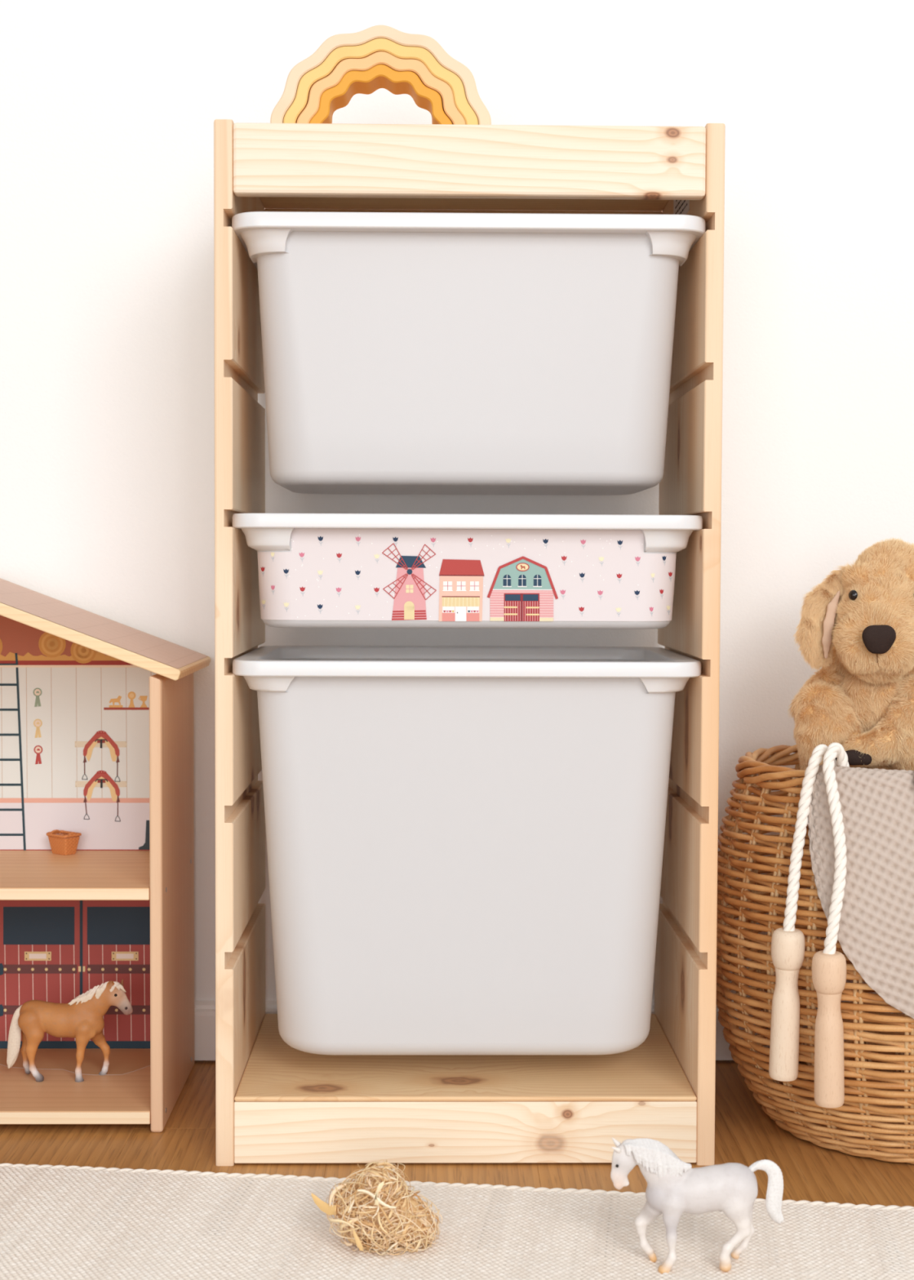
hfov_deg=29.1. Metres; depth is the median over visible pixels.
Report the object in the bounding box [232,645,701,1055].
storage box
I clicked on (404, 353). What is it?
storage box
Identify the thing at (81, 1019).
horse
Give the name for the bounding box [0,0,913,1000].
wall
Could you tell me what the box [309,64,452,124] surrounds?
arch
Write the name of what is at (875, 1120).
wicker basket
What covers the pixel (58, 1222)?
rug
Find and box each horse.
[6,979,133,1082]
[610,1137,784,1274]
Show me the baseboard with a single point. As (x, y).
(204, 1011)
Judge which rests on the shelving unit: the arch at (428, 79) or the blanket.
the arch at (428, 79)
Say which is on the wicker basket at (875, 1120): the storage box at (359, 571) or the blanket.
the blanket
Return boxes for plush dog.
[786,537,913,770]
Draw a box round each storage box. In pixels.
[231,211,706,495]
[232,513,702,629]
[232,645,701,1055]
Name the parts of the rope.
handle, handle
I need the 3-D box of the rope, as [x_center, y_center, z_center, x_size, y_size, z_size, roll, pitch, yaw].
[0.324,0.242,1.560,0.072,0.307,0.150,1,3,25]
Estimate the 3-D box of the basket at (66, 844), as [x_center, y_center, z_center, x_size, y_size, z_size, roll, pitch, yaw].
[-0.406,0.209,1.817,0.032,0.023,0.024,2,3,37]
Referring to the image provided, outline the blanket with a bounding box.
[808,764,913,1018]
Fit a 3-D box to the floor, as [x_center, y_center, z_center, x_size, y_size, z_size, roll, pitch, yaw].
[0.024,0.539,0.467,4.400,0.060,3.030,0,2,-1]
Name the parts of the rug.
border cord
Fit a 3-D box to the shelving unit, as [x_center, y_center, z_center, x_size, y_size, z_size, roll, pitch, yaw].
[0.007,0.002,1.680,0.443,0.909,0.300,0,2,-1]
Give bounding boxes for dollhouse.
[0,577,210,1132]
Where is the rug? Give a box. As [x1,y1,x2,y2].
[0,1163,913,1279]
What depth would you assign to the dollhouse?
1.83 m
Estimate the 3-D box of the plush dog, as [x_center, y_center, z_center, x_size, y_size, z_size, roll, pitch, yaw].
[0.401,0.057,1.653,0.174,0.295,0.129,-1,3,-33]
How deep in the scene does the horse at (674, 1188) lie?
1.31 m
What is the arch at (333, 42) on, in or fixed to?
on the shelving unit
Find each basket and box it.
[46,829,81,855]
[716,744,913,1164]
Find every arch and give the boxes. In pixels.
[270,25,491,124]
[283,38,478,124]
[297,51,466,124]
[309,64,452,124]
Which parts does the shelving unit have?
panel, rail, shelf, rail, panel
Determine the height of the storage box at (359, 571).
0.100 m
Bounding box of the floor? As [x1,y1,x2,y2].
[0,1060,913,1206]
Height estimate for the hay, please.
0.067 m
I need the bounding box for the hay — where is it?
[311,1159,442,1255]
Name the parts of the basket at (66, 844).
handle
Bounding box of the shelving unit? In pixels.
[213,119,725,1165]
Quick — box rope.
[768,742,849,1107]
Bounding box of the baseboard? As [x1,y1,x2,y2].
[194,1000,910,1060]
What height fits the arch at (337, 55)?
0.090 m

